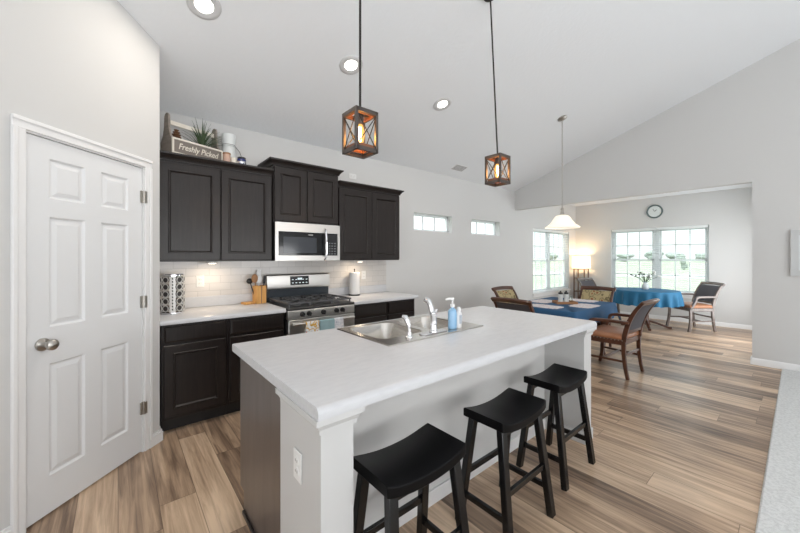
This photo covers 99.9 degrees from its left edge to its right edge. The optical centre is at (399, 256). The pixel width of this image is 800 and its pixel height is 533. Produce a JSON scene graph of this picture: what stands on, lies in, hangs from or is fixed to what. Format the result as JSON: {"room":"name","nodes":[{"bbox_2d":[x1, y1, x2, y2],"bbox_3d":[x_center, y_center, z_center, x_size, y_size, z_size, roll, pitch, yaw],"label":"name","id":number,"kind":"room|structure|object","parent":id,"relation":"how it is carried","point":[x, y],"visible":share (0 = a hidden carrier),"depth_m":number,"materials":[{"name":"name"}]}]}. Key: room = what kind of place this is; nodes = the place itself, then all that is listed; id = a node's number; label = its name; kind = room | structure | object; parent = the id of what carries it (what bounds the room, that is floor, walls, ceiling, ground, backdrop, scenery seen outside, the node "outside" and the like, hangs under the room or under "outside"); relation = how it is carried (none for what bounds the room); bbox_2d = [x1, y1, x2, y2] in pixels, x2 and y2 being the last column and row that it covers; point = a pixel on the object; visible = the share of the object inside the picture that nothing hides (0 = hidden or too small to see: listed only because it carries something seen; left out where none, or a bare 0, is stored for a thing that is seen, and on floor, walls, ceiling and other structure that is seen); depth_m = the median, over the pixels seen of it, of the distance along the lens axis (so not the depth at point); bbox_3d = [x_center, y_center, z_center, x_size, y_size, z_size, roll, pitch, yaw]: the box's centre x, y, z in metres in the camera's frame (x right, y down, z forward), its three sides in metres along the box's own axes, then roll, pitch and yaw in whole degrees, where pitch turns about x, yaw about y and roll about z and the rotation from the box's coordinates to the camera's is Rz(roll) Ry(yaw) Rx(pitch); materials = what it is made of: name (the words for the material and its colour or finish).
{"room":"kitchen","nodes":[
{"label":"kitchen","id":0,"kind":"room"},
{"bbox_2d":[0,0,159,530],"bbox_3d":[-2.019,-0.282,2.130,0.472,3.393,2.064,0,0,-9],"label":"wall","id":1,"kind":"structure","parent":0,"point":[88,69],"depth_m":1.97,"materials":[{"name":"grey paint"}]},
{"bbox_2d":[10,113,152,532],"bbox_3d":[-1.915,0.351,2.084,0.198,2.128,0.843,0,0,5],"label":"door","id":2,"kind":"structure","parent":1,"relation":"in","point":[81,219],"depth_m":1.97,"materials":[{"name":"white paint"}]},
{"bbox_2d":[0,427,162,532],"bbox_3d":[-1.904,1.371,1.866,0.064,0.088,1.557,0,0,3],"label":"baseboard","id":3,"kind":"structure","parent":1,"relation":"attached to","point":[158,435],"depth_m":2.53,"materials":[{"name":"white paint"}]},
{"bbox_2d":[160,110,575,315],"bbox_3d":[1.171,0.015,6.146,9.445,2.800,0.150,0,0,-40],"label":"wall","id":4,"kind":"structure","parent":0,"point":[463,266],"depth_m":5.71,"materials":[{"name":"grey paint"}]},
{"bbox_2d":[160,150,273,261],"bbox_3d":[-1.797,-0.433,3.301,0.966,0.948,0.388,0,0,-40],"label":"upper cabinet","id":5,"kind":"object","parent":4,"relation":"attached to","point":[211,209],"visible":0.82,"depth_m":3.13,"materials":[{"name":"brown wood"}]},
{"bbox_2d":[161,113,222,159],"bbox_3d":[-1.961,-1.093,3.181,0.218,0.387,0.462,0,0,30],"label":"tote","id":6,"kind":"object","parent":5,"relation":"on","point":[169,143],"visible":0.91,"depth_m":3.06,"materials":[{"name":"grey wood"}]},
{"bbox_2d":[172,129,181,138],"bbox_3d":[-2.013,-1.034,3.028,0.081,0.232,0.082,0,0,-40],"label":"pine cone","id":7,"kind":"object","parent":6,"relation":"in","point":[175,133],"visible":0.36,"depth_m":3.01,"materials":[{"name":"brown"}]},
{"bbox_2d":[181,118,223,147],"bbox_3d":[-1.914,-1.127,3.245,0.369,0.418,0.180,0,0,-40],"label":"grass plant","id":8,"kind":"object","parent":6,"relation":"on","point":[200,138],"visible":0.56,"depth_m":3.24,"materials":[{"name":"green plant"}]},
{"bbox_2d":[223,152,230,161],"bbox_3d":[-1.669,-0.951,3.236,0.069,0.103,0.069,0,0,-40],"label":"candle jar","id":9,"kind":"object","parent":5,"relation":"on","point":[226,155],"visible":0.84,"depth_m":3.21,"materials":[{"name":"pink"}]},
{"bbox_2d":[221,133,240,157],"bbox_3d":[-1.727,-1.073,3.449,0.191,0.348,0.136,0,0,-40],"label":"milk can","id":10,"kind":"object","parent":5,"relation":"on","point":[228,139],"visible":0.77,"depth_m":3.38,"materials":[{"name":"white metal"}]},
{"bbox_2d":[237,157,245,163],"bbox_3d":[-1.570,-0.942,3.330,0.082,0.085,0.081,0,0,-40],"label":"jar","id":11,"kind":"object","parent":5,"relation":"on","point":[242,160],"visible":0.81,"depth_m":3.30,"materials":[{"name":"blue glass"}]},
{"bbox_2d":[160,260,385,298],"bbox_3d":[-1.252,0.279,4.008,2.735,0.473,0.008,0,0,-40],"label":"backsplash","id":12,"kind":"structure","parent":4,"relation":"attached to","point":[222,277],"depth_m":3.67,"materials":[{"name":"tile"}]},
{"bbox_2d":[196,275,203,286],"bbox_3d":[-2.002,0.243,3.366,0.070,0.114,0.009,0,0,-40],"label":"wall outlet","id":13,"kind":"object","parent":12,"relation":"attached to","point":[199,279],"visible":1,"depth_m":3.37,"materials":[{"name":"white plastic"}]},
{"bbox_2d":[361,271,365,278],"bbox_3d":[-0.501,0.247,4.626,0.070,0.114,0.009,0,0,-40],"label":"wall outlet","id":14,"kind":"object","parent":12,"relation":"attached to","point":[363,273],"visible":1,"depth_m":4.62,"materials":[{"name":"white plastic"}]},
{"bbox_2d":[257,157,343,225],"bbox_3d":[-1.124,-0.696,3.853,0.860,0.652,0.408,0,0,-40],"label":"upper cabinet","id":15,"kind":"object","parent":4,"relation":"attached to","point":[305,193],"visible":0.88,"depth_m":3.68,"materials":[{"name":"brown wood"}]},
{"bbox_2d":[272,222,339,260],"bbox_3d":[-1.105,-0.163,3.830,0.754,0.404,0.463,0,0,-40],"label":"microwave","id":16,"kind":"object","parent":15,"relation":"attached to","point":[290,241],"visible":0.98,"depth_m":3.66,"materials":[{"name":"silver metal"}]},
{"bbox_2d":[349,173,355,179],"bbox_3d":[-0.637,-1.085,4.524,0.114,0.070,0.009,0,0,-40],"label":"wall outlet","id":17,"kind":"object","parent":4,"relation":"attached to","point":[351,176],"visible":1,"depth_m":4.52,"materials":[{"name":"white plastic"}]},
{"bbox_2d":[338,180,403,259],"bbox_3d":[-0.451,-0.433,4.431,1.002,0.948,0.388,0,0,-40],"label":"upper cabinet","id":18,"kind":"object","parent":4,"relation":"attached to","point":[368,215],"visible":0.9,"depth_m":4.26,"materials":[{"name":"brown wood"}]},
{"bbox_2d":[414,213,450,232],"bbox_3d":[0.512,-0.557,5.589,0.890,0.285,0.145,0,0,-40],"label":"window","id":19,"kind":"structure","parent":4,"relation":"in","point":[415,214],"depth_m":5.70,"materials":[{"name":"white plastic"}]},
{"bbox_2d":[472,220,495,235],"bbox_3d":[1.607,-0.557,6.508,0.890,0.285,0.145,0,0,-40],"label":"window","id":20,"kind":"structure","parent":4,"relation":"in","point":[476,221],"depth_m":6.63,"materials":[{"name":"white plastic"}]},
{"bbox_2d":[532,231,570,297],"bbox_3d":[3.676,0.130,8.221,1.900,1.570,0.180,0,0,-40],"label":"window","id":21,"kind":"structure","parent":4,"relation":"in","point":[550,292],"depth_m":8.24,"materials":[{"name":"white plastic"}]},
{"bbox_2d":[533,228,551,292],"bbox_3d":[3.338,0.077,7.914,0.904,1.460,0.050,0,0,-40],"label":"window blind","id":22,"kind":"object","parent":21,"relation":"attached to","point":[534,229],"visible":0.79,"depth_m":7.90,"materials":[{"name":"white plastic"}]},
{"bbox_2d":[550,230,567,289],"bbox_3d":[4.037,0.077,8.500,0.904,1.460,0.050,0,0,-40],"label":"window blind","id":23,"kind":"object","parent":21,"relation":"attached to","point":[553,231],"visible":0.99,"depth_m":8.48,"materials":[{"name":"white plastic"}]},
{"bbox_2d":[26,316,781,532],"bbox_3d":[1.018,1.475,3.563,12.940,0.120,3.850,0,0,-40],"label":"floor","id":24,"kind":"structure","parent":0,"point":[681,445],"depth_m":2.25,"materials":[{"name":"wood"}]},
{"bbox_2d":[160,319,226,430],"bbox_3d":[-1.902,0.978,3.048,0.480,0.874,0.641,0,0,-40],"label":"base cabinet","id":25,"kind":"object","parent":24,"relation":"on","point":[193,356],"visible":0.77,"depth_m":2.80,"materials":[{"name":"brown wood"}]},
{"bbox_2d":[160,293,285,325],"bbox_3d":[-1.704,0.468,3.199,1.002,0.142,0.666,0,0,-40],"label":"countertop","id":26,"kind":"structure","parent":25,"relation":"on","point":[202,308],"depth_m":3.21,"materials":[{"name":"white stone"}]},
{"bbox_2d":[160,273,184,314],"bbox_3d":[-2.029,0.326,2.997,0.188,0.350,0.184,0,0,-40],"label":"spice rack","id":27,"kind":"object","parent":26,"relation":"on","point":[172,279],"visible":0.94,"depth_m":2.94,"materials":[{"name":"silver metal"}]},
{"bbox_2d":[241,301,254,304],"bbox_3d":[-1.618,0.489,3.577,0.090,0.022,0.110,0,0,42],"label":"wooden trivet","id":28,"kind":"object","parent":26,"relation":"on","point":[247,302],"visible":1,"depth_m":3.54,"materials":[{"name":"brown wood"}]},
{"bbox_2d":[252,285,265,303],"bbox_3d":[-1.530,0.406,3.656,0.106,0.190,0.104,0,0,42],"label":"utensil holder","id":29,"kind":"object","parent":26,"relation":"on","point":[259,296],"visible":0.92,"depth_m":3.62,"materials":[{"name":"brown wood"}]},
{"bbox_2d":[246,278,253,294],"bbox_3d":[-1.599,0.361,3.625,0.108,0.263,0.046,0,0,-40],"label":"utensil","id":30,"kind":"object","parent":29,"relation":"in","point":[249,281],"visible":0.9,"depth_m":3.60,"materials":[{"name":"black metal"}]},
{"bbox_2d":[251,274,257,285],"bbox_3d":[-1.556,0.337,3.608,0.027,0.308,0.075,0,0,43],"label":"utensil","id":31,"kind":"object","parent":29,"relation":"in","point":[254,278],"visible":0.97,"depth_m":3.60,"materials":[{"name":"brown wood"}]},
{"bbox_2d":[226,313,283,413],"bbox_3d":[-1.523,0.978,3.366,0.506,0.874,0.641,0,0,-40],"label":"base cabinet","id":32,"kind":"object","parent":24,"relation":"on","point":[250,328],"visible":0.35,"depth_m":3.04,"materials":[{"name":"brown wood"}]},
{"bbox_2d":[265,273,354,335],"bbox_3d":[-0.991,0.806,3.732,0.768,1.217,0.718,0,0,-40],"label":"gas range","id":33,"kind":"object","parent":24,"relation":"on","point":[305,297],"visible":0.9,"depth_m":3.71,"materials":[{"name":"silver metal"}]},
{"bbox_2d":[266,298,354,310],"bbox_3d":[-0.992,0.512,3.733,0.764,0.024,0.605,0,0,-40],"label":"cooktop","id":34,"kind":"object","parent":33,"relation":"in","point":[336,304],"depth_m":3.54,"materials":[{"name":"black metal"}]},
{"bbox_2d":[305,320,319,332],"bbox_3d":[-0.880,0.800,3.368,0.142,0.316,0.041,0,0,-40],"label":"dish towel","id":35,"kind":"object","parent":33,"relation":"hanging from","point":[311,326],"visible":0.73,"depth_m":3.35,"materials":[{"name":"white fabric"}]},
{"bbox_2d":[319,317,343,329],"bbox_3d":[-0.715,0.785,3.507,0.270,0.286,0.041,0,0,-40],"label":"dish towel","id":36,"kind":"object","parent":33,"relation":"hanging from","point":[331,323],"visible":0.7,"depth_m":3.49,"materials":[{"name":"teal fabric"}]},
{"bbox_2d":[353,299,413,324],"bbox_3d":[-0.365,0.978,4.338,0.953,0.874,0.641,0,0,-40],"label":"base cabinet","id":37,"kind":"object","parent":24,"relation":"on","point":[389,310],"visible":0.16,"depth_m":4.06,"materials":[{"name":"brown wood"}]},
{"bbox_2d":[328,284,417,304],"bbox_3d":[-0.349,0.468,4.336,0.980,0.142,0.666,0,0,-40],"label":"countertop","id":38,"kind":"structure","parent":37,"relation":"on","point":[370,293],"depth_m":4.37,"materials":[{"name":"white stone"}]},
{"bbox_2d":[349,269,359,295],"bbox_3d":[-0.598,0.327,4.407,0.152,0.347,0.152,0,0,-40],"label":"paper towel holder","id":39,"kind":"object","parent":38,"relation":"on","point":[354,277],"visible":1,"depth_m":4.35,"materials":[{"name":"white paper"}]},
{"bbox_2d":[353,423,468,532],"bbox_3d":[0.043,1.106,1.387,0.452,0.624,0.337,0,0,-40],"label":"bar stool","id":40,"kind":"object","parent":24,"relation":"on","point":[402,468],"visible":0.94,"depth_m":1.36,"materials":[{"name":"black wood"}]},
{"bbox_2d":[240,327,596,532],"bbox_3d":[0.294,0.980,2.265,2.362,0.871,1.049,0,0,-40],"label":"kitchen island","id":41,"kind":"object","parent":24,"relation":"on","point":[272,424],"visible":0.48,"depth_m":1.70,"materials":[{"name":"grey paint"}]},
{"bbox_2d":[294,447,301,484],"bbox_3d":[-0.393,0.798,1.285,0.009,0.114,0.070,0,0,-40],"label":"wall outlet","id":42,"kind":"object","parent":41,"relation":"attached to","point":[297,455],"visible":1,"depth_m":1.27,"materials":[{"name":"white plastic"}]},
{"bbox_2d":[295,466,298,475],"bbox_3d":[-0.395,0.818,1.283,0.003,0.034,0.034,0,0,-40],"label":"socket","id":43,"kind":"object","parent":42,"relation":"attached to","point":[296,467],"depth_m":1.28,"materials":[{"name":"grey plastic"}]},
{"bbox_2d":[232,306,596,421],"bbox_3d":[0.282,0.522,2.281,2.355,0.042,1.092,0,0,-40],"label":"island countertop","id":44,"kind":"structure","parent":41,"relation":"on","point":[328,373],"depth_m":1.73,"materials":[{"name":"white stone"}]},
{"bbox_2d":[337,315,482,346],"bbox_3d":[0.084,0.579,2.381,0.872,0.168,0.592,0,0,-40],"label":"sink","id":45,"kind":"object","parent":44,"relation":"in","point":[389,333],"visible":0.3,"depth_m":2.43,"materials":[{"name":"silver metal"}]},
{"bbox_2d":[350,323,421,338],"bbox_3d":[-0.099,0.579,2.280,0.370,0.168,0.410,0,0,-40],"label":"basin","id":46,"kind":"object","parent":45,"relation":"in","point":[376,330],"depth_m":2.46,"materials":[{"name":"silver metal"}]},
{"bbox_2d":[402,315,412,337],"bbox_3d":[0.049,0.426,2.082,0.049,0.135,0.071,0,0,-40],"label":"sprayer","id":47,"kind":"object","parent":45,"relation":"on","point":[405,317],"visible":1,"depth_m":2.06,"materials":[{"name":"silver metal"}]},
{"bbox_2d":[398,317,447,328],"bbox_3d":[0.223,0.579,2.550,0.350,0.168,0.410,0,0,-40],"label":"basin","id":48,"kind":"object","parent":45,"relation":"in","point":[420,322],"depth_m":2.72,"materials":[{"name":"silver metal"}]},
{"bbox_2d":[419,297,446,335],"bbox_3d":[0.202,0.379,2.213,0.230,0.230,0.107,0,0,-40],"label":"kitchen faucet","id":49,"kind":"object","parent":45,"relation":"on","point":[433,313],"visible":1,"depth_m":2.18,"materials":[{"name":"silver metal"}]},
{"bbox_2d":[445,298,456,328],"bbox_3d":[0.357,0.387,2.322,0.079,0.213,0.056,0,0,-40],"label":"soap dispenser","id":50,"kind":"object","parent":45,"relation":"on","point":[452,313],"visible":1,"depth_m":2.30,"materials":[{"name":"blue plastic"}]},
{"bbox_2d":[448,307,456,328],"bbox_3d":[0.362,0.419,2.325,0.068,0.150,0.054,0,0,-40],"label":"bottle","id":51,"kind":"object","parent":50,"relation":"attached to","point":[452,313],"depth_m":2.30,"materials":[{"name":"blue plastic"}]},
{"bbox_2d":[457,307,461,327],"bbox_3d":[0.412,0.421,2.350,0.048,0.145,0.035,0,0,-40],"label":"lotion bottle","id":52,"kind":"object","parent":45,"relation":"on","point":[459,314],"visible":0.92,"depth_m":2.33,"materials":[{"name":"white plastic"}]},
{"bbox_2d":[491,286,518,302],"bbox_3d":[1.894,0.952,5.343,0.644,0.933,0.713,0,0,-36],"label":"armchair","id":53,"kind":"object","parent":24,"relation":"on","point":[511,293],"visible":0.18,"depth_m":5.56,"materials":[{"name":"beige fabric"}]},
{"bbox_2d":[497,290,516,302],"bbox_3d":[1.764,0.703,5.522,0.432,0.300,0.168,0,0,-36],"label":"cushion","id":54,"kind":"object","parent":53,"relation":"on","point":[501,293],"depth_m":5.55,"materials":[{"name":"beige fabric"}]},
{"bbox_2d":[455,388,555,532],"bbox_3d":[0.574,1.106,1.824,0.452,0.624,0.337,0,0,-40],"label":"bar stool","id":55,"kind":"object","parent":24,"relation":"on","point":[512,410],"visible":0.94,"depth_m":1.77,"materials":[{"name":"black wood"}]},
{"bbox_2d":[491,297,534,312],"bbox_3d":[1.556,0.952,4.197,0.713,0.933,0.644,0,0,-40],"label":"armchair","id":56,"kind":"object","parent":24,"relation":"on","point":[499,302],"visible":0.08,"depth_m":3.97,"materials":[{"name":"brown wood"}]},
{"bbox_2d":[516,363,595,491],"bbox_3d":[1.065,1.106,2.293,0.452,0.624,0.337,0,0,-40],"label":"bar stool","id":57,"kind":"object","parent":24,"relation":"on","point":[559,379],"visible":0.97,"depth_m":2.25,"materials":[{"name":"black wood"}]},
{"bbox_2d":[572,256,590,298],"bbox_3d":[4.698,0.693,8.713,0.330,1.445,0.330,0,0,-40],"label":"floor lamp","id":58,"kind":"object","parent":24,"relation":"on","point":[578,262],"visible":0.64,"depth_m":8.65,"materials":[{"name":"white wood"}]},
{"bbox_2d":[578,286,615,347],"bbox_3d":[3.036,0.952,5.367,0.713,0.933,0.644,0,0,-40],"label":"armchair","id":59,"kind":"object","parent":24,"relation":"on","point":[595,293],"visible":0.14,"depth_m":5.50,"materials":[{"name":"fabric"}]},
{"bbox_2d":[581,289,611,301],"bbox_3d":[3.206,0.703,5.510,0.168,0.300,0.432,0,0,-40],"label":"cushion","id":60,"kind":"object","parent":59,"relation":"on","point":[594,294],"depth_m":5.50,"materials":[{"name":"beige fabric"}]},
{"bbox_2d":[576,277,621,319],"bbox_3d":[4.500,0.952,7.657,0.644,0.933,0.713,0,0,-25],"label":"armchair","id":61,"kind":"object","parent":24,"relation":"on","point":[586,281],"visible":0.2,"depth_m":7.85,"materials":[{"name":"grey fabric"}]},
{"bbox_2d":[581,280,594,289],"bbox_3d":[4.407,0.703,7.858,0.432,0.300,0.168,0,0,-25],"label":"cushion","id":62,"kind":"object","parent":61,"relation":"on","point":[584,282],"depth_m":7.88,"materials":[{"name":"grey fabric"}]},
{"bbox_2d":[588,298,659,379],"bbox_3d":[2.710,0.952,4.146,0.644,0.933,0.713,0,0,-37],"label":"armchair","id":63,"kind":"object","parent":24,"relation":"on","point":[631,332],"visible":0.86,"depth_m":4.01,"materials":[{"name":"brown wood"}]},
{"bbox_2d":[621,314,671,330],"bbox_3d":[4.963,1.038,6.788,1.066,0.750,1.066,0,0,-40],"label":"round table","id":64,"kind":"object","parent":24,"relation":"on","point":[647,323],"visible":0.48,"depth_m":6.67,"materials":[{"name":"blue fabric tablecloth"},{"name":"wood"}]},
{"bbox_2d":[613,287,684,307],"bbox_3d":[4.970,0.806,6.793,1.211,0.292,1.202,0,0,-40],"label":"tablecloth","id":65,"kind":"object","parent":64,"relation":"on","point":[628,296],"visible":0.92,"depth_m":6.43,"materials":[{"name":"blue fabric"}]},
{"bbox_2d":[630,271,660,288],"bbox_3d":[5.053,0.472,6.865,0.425,0.377,0.494,0,0,5],"label":"flower vase","id":66,"kind":"object","parent":65,"relation":"on","point":[645,285],"visible":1,"depth_m":6.84,"materials":[{"name":"white ceramic"}]},
{"bbox_2d":[666,281,725,331],"bbox_3d":[5.799,0.952,6.593,0.713,0.933,0.644,0,0,4],"label":"armchair","id":67,"kind":"object","parent":24,"relation":"on","point":[709,293],"visible":0.78,"depth_m":6.42,"materials":[{"name":"brown wood"},{"name":"grey fabric"},{"name":"orange-brown leather"}]},
{"bbox_2d":[695,284,719,301],"bbox_3d":[6.020,0.703,6.578,0.168,0.300,0.432,0,0,4],"label":"cushion","id":68,"kind":"object","parent":67,"relation":"on","point":[710,289],"depth_m":6.56,"materials":[{"name":"grey fabric"}]},
{"bbox_2d":[755,369,799,532],"bbox_3d":[2.780,1.469,-0.964,9.820,0.132,5.350,0,0,-40],"label":"carpet","id":69,"kind":"object","parent":24,"relation":"on","point":[779,507],"visible":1,"depth_m":2.24,"materials":[{"name":"grey carpet"}]},
{"bbox_3d":[2.304,1.039,4.792,1.340,0.752,0.910,0,0,-40],"label":"dining table","id":70,"kind":"object","parent":24,"relation":"on","visible":0},
{"bbox_2d":[514,297,620,321],"bbox_3d":[2.304,0.784,4.792,1.483,0.247,1.052,0,0,-40],"label":"tablecloth","id":71,"kind":"object","parent":70,"relation":"on","point":[606,308],"visible":0.41,"depth_m":4.37,"materials":[{"name":"blue fabric"}]},
{"bbox_2d":[531,299,551,302],"bbox_3d":[2.135,0.658,5.016,0.444,0.004,0.305,0,0,-40],"label":"placemat","id":72,"kind":"object","parent":71,"relation":"on","point":[538,300],"visible":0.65,"depth_m":4.96,"materials":[{"name":"fabric"}]},
{"bbox_2d":[532,304,563,308],"bbox_3d":[1.937,0.658,4.497,0.305,0.004,0.444,0,0,-40],"label":"placemat","id":73,"kind":"object","parent":71,"relation":"on","point":[534,305],"visible":0.77,"depth_m":4.46,"materials":[{"name":"fabric"}]},
{"bbox_2d":[552,300,577,303],"bbox_3d":[2.342,0.643,4.778,0.280,0.034,0.200,0,0,5],"label":"serving tray","id":74,"kind":"object","parent":71,"relation":"on","point":[553,301],"visible":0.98,"depth_m":4.69,"materials":[{"name":"brown wood"}]},
{"bbox_2d":[558,291,562,301],"bbox_3d":[2.276,0.563,4.762,0.072,0.172,0.072,0,0,-40],"label":"jar","id":75,"kind":"object","parent":74,"relation":"on","point":[560,296],"visible":0.96,"depth_m":4.74,"materials":[{"name":"white ceramic"}]},
{"bbox_2d":[563,291,568,301],"bbox_3d":[2.357,0.563,4.765,0.072,0.172,0.072,0,0,-40],"label":"jar","id":76,"kind":"object","parent":74,"relation":"on","point":[566,296],"visible":0.91,"depth_m":4.74,"materials":[{"name":"white ceramic"}]},
{"bbox_2d":[569,298,598,301],"bbox_3d":[2.753,0.658,5.104,0.305,0.004,0.444,0,0,-40],"label":"placemat","id":77,"kind":"object","parent":71,"relation":"on","point":[573,299],"visible":0.8,"depth_m":5.07,"materials":[{"name":"fabric"}]},
{"bbox_2d":[570,303,600,307],"bbox_3d":[2.495,0.658,4.541,0.444,0.004,0.305,0,0,-40],"label":"placemat","id":78,"kind":"object","parent":71,"relation":"on","point":[581,305],"visible":0.98,"depth_m":4.55,"materials":[{"name":"fabric"}]},
{"bbox_2d":[117,0,799,190],"bbox_3d":[1.533,-2.220,0.522,9.820,1.772,9.230,0,0,-40],"label":"ceiling","id":79,"kind":"structure","parent":0,"point":[269,67],"depth_m":3.46,"materials":[{"name":"white paint"}]},
{"bbox_2d":[186,0,221,19],"bbox_3d":[-1.383,-1.776,2.372,0.219,0.074,0.208,0,0,-35],"label":"recessed light","id":80,"kind":"object","parent":79,"relation":"in","point":[203,9],"visible":1,"depth_m":2.39,"materials":[{"name":"grey"}]},
{"bbox_2d":[339,55,362,74],"bbox_3d":[-0.456,-1.782,3.124,0.219,0.074,0.208,0,0,-35],"label":"recessed light","id":81,"kind":"object","parent":79,"relation":"in","point":[348,63],"visible":0.98,"depth_m":3.11,"materials":[{"name":"grey"}]},
{"bbox_2d":[342,0,377,158],"bbox_3d":[-0.220,-1.375,1.852,0.144,1.613,0.144,0,0,-40],"label":"lantern pendant","id":82,"kind":"object","parent":79,"relation":"hanging from","point":[362,115],"visible":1,"depth_m":1.84,"materials":[{"name":"brown metal"}]},
{"bbox_2d":[359,113,368,124],"bbox_3d":[-0.220,-0.760,1.852,0.107,0.062,0.107,0,0,5],"label":"socket","id":83,"kind":"object","parent":82,"relation":"attached to","point":[363,117],"depth_m":1.84,"materials":[{"name":"brown metal"}]},
{"bbox_2d":[433,97,451,110],"bbox_3d":[0.496,-1.783,3.921,0.219,0.074,0.208,0,0,-35],"label":"recessed light","id":84,"kind":"object","parent":79,"relation":"in","point":[443,103],"visible":1,"depth_m":3.91,"materials":[{"name":"grey"}]},
{"bbox_2d":[450,164,467,171],"bbox_3d":[0.979,-1.469,5.545,0.300,0.052,0.143,0,0,-40],"label":"ceiling vent","id":85,"kind":"object","parent":79,"relation":"in","point":[457,167],"visible":1,"depth_m":5.54,"materials":[{"name":"white plastic"}]},
{"bbox_2d":[484,0,510,186],"bbox_3d":[0.765,-1.371,2.709,0.149,1.579,0.190,0,0,-40],"label":"lantern pendant","id":86,"kind":"object","parent":79,"relation":"hanging from","point":[498,180],"visible":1,"depth_m":2.69,"materials":[{"name":"brown metal"}]},
{"bbox_2d":[545,115,579,228],"bbox_3d":[2.289,-1.196,4.740,0.452,1.571,0.452,0,0,-40],"label":"bell pendant","id":87,"kind":"object","parent":79,"relation":"hanging from","point":[562,221],"visible":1,"depth_m":4.68,"materials":[{"name":"white glass"}]},
{"bbox_2d":[515,39,799,364],"bbox_3d":[5.388,-0.786,3.660,0.120,4.401,9.080,0,0,-40],"label":"wall","id":88,"kind":"structure","parent":0,"point":[743,128],"depth_m":4.50,"materials":[{"name":"grey paint"}]},
{"bbox_2d":[750,355,799,370],"bbox_3d":[6.492,1.371,2.332,0.136,0.088,5.626,0,0,-40],"label":"baseboard","id":89,"kind":"structure","parent":88,"relation":"attached to","point":[755,361],"depth_m":4.28,"materials":[{"name":"white paint"}]},
{"bbox_2d":[791,230,799,275],"bbox_3d":[5.056,-0.050,3.936,0.032,0.562,0.628,0,0,-40],"label":"picture frame","id":90,"kind":"object","parent":88,"relation":"attached to","point":[795,234],"visible":1,"depth_m":4.14,"materials":[{"name":"silver metal"}]},
{"bbox_2d":[569,183,751,205],"bbox_3d":[4.866,-1.410,6.733,3.030,0.100,3.700,0,0,-40],"label":"ceiling","id":91,"kind":"structure","parent":0,"point":[749,184],"depth_m":7.31,"materials":[{"name":"white paint"}]},
{"bbox_2d":[576,187,751,324],"bbox_3d":[5.969,0.028,7.658,0.150,2.775,3.700,0,0,-40],"label":"wall","id":92,"kind":"structure","parent":0,"point":[727,213],"depth_m":7.07,"materials":[{"name":"grey paint"}]},
{"bbox_2d":[646,205,662,217],"bbox_3d":[5.824,-1.042,7.687,0.033,0.316,0.316,0,0,-40],"label":"wall clock","id":93,"kind":"object","parent":92,"relation":"attached to","point":[653,211],"visible":1,"depth_m":7.69,"materials":[{"name":"grey"}]},
{"bbox_2d":[612,227,708,298],"bbox_3d":[5.888,0.110,7.724,0.180,1.570,1.875,0,0,-40],"label":"window","id":94,"kind":"structure","parent":92,"relation":"in","point":[656,259],"depth_m":7.72,"materials":[{"name":"white plastic"}]},
{"bbox_2d":[612,228,655,287],"bbox_3d":[5.585,0.057,8.057,0.050,1.460,0.892,0,0,-40],"label":"window blind","id":95,"kind":"object","parent":94,"relation":"attached to","point":[640,229],"visible":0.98,"depth_m":8.08,"materials":[{"name":"white plastic"}]},
{"bbox_2d":[656,225,708,292],"bbox_3d":[6.163,0.057,7.368,0.050,1.460,0.892,0,0,-40],"label":"window blind","id":96,"kind":"object","parent":94,"relation":"attached to","point":[695,226],"visible":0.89,"depth_m":7.28,"materials":[{"name":"white plastic"}]},
{"bbox_2d":[620,311,751,329],"bbox_3d":[5.872,1.371,7.644,0.016,0.088,3.563,0,0,-40],"label":"baseboard","id":97,"kind":"structure","parent":92,"relation":"attached to","point":[722,324],"depth_m":7.04,"materials":[{"name":"white paint"}]},
{"label":"outside","id":98,"kind":"structure","parent":0,"visible":0},
{"bbox_2d":[533,258,704,290],"bbox_3d":[98.088,1.765,147.576,460.000,0.001,700.000,0,0,-40],"label":"ground","id":99,"kind":"structure","parent":98,"point":[668,267],"depth_m":35.95,"materials":[{"name":"white"}]},
{"bbox_2d":[550,252,557,259],"bbox_3d":[68.458,-0.144,151.233,5.542,3.819,5.793,0,0,-40],"label":"tree","id":100,"kind":"object","parent":99,"relation":"on","point":[551,255],"visible":0.55,"depth_m":148.77,"materials":[{"name":"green plant"}]},
{"bbox_2d":[617,253,634,258],"bbox_3d":[91.727,0.139,136.909,6.141,3.252,5.675,0,0,-40],"label":"tree","id":101,"kind":"object","parent":99,"relation":"on","point":[619,256],"visible":0.66,"depth_m":135.06,"materials":[{"name":"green plant"}]},
{"bbox_2d":[644,251,663,258],"bbox_3d":[102.284,-0.382,135.477,5.667,4.293,6.184,0,0,-40],"label":"tree","id":102,"kind":"object","parent":99,"relation":"on","point":[647,255],"visible":0.3,"depth_m":134.65,"materials":[{"name":"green plant"}]},
{"bbox_2d":[665,252,685,258],"bbox_3d":[103.268,0.027,125.899,6.027,3.477,5.708,0,0,-40],"label":"tree","id":103,"kind":"object","parent":99,"relation":"on","point":[670,255],"visible":0.77,"depth_m":124.47,"materials":[{"name":"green plant"}]},
{"bbox_2d":[680,261,687,269],"bbox_3d":[39.322,1.034,46.512,0.914,1.462,0.802,0,0,-40],"label":"tree","id":104,"kind":"object","parent":99,"relation":"on","point":[684,265],"visible":0.85,"depth_m":46.29,"materials":[{"name":"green plant"}]},
{"bbox_2d":[695,252,704,258],"bbox_3d":[111.217,0.019,122.580,6.941,3.493,5.556,0,0,-40],"label":"tree","id":105,"kind":"object","parent":99,"relation":"on","point":[697,255],"visible":0.39,"depth_m":121.54,"materials":[{"name":"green plant"}]},
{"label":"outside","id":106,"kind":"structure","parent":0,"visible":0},
{"bbox_2d":[533,272,704,278],"bbox_3d":[19.666,1.745,34.125,14.000,0.001,21.000,0,0,-40],"label":"path","id":107,"kind":"structure","parent":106,"point":[623,275],"depth_m":31.69,"materials":[{"name":"grey"}]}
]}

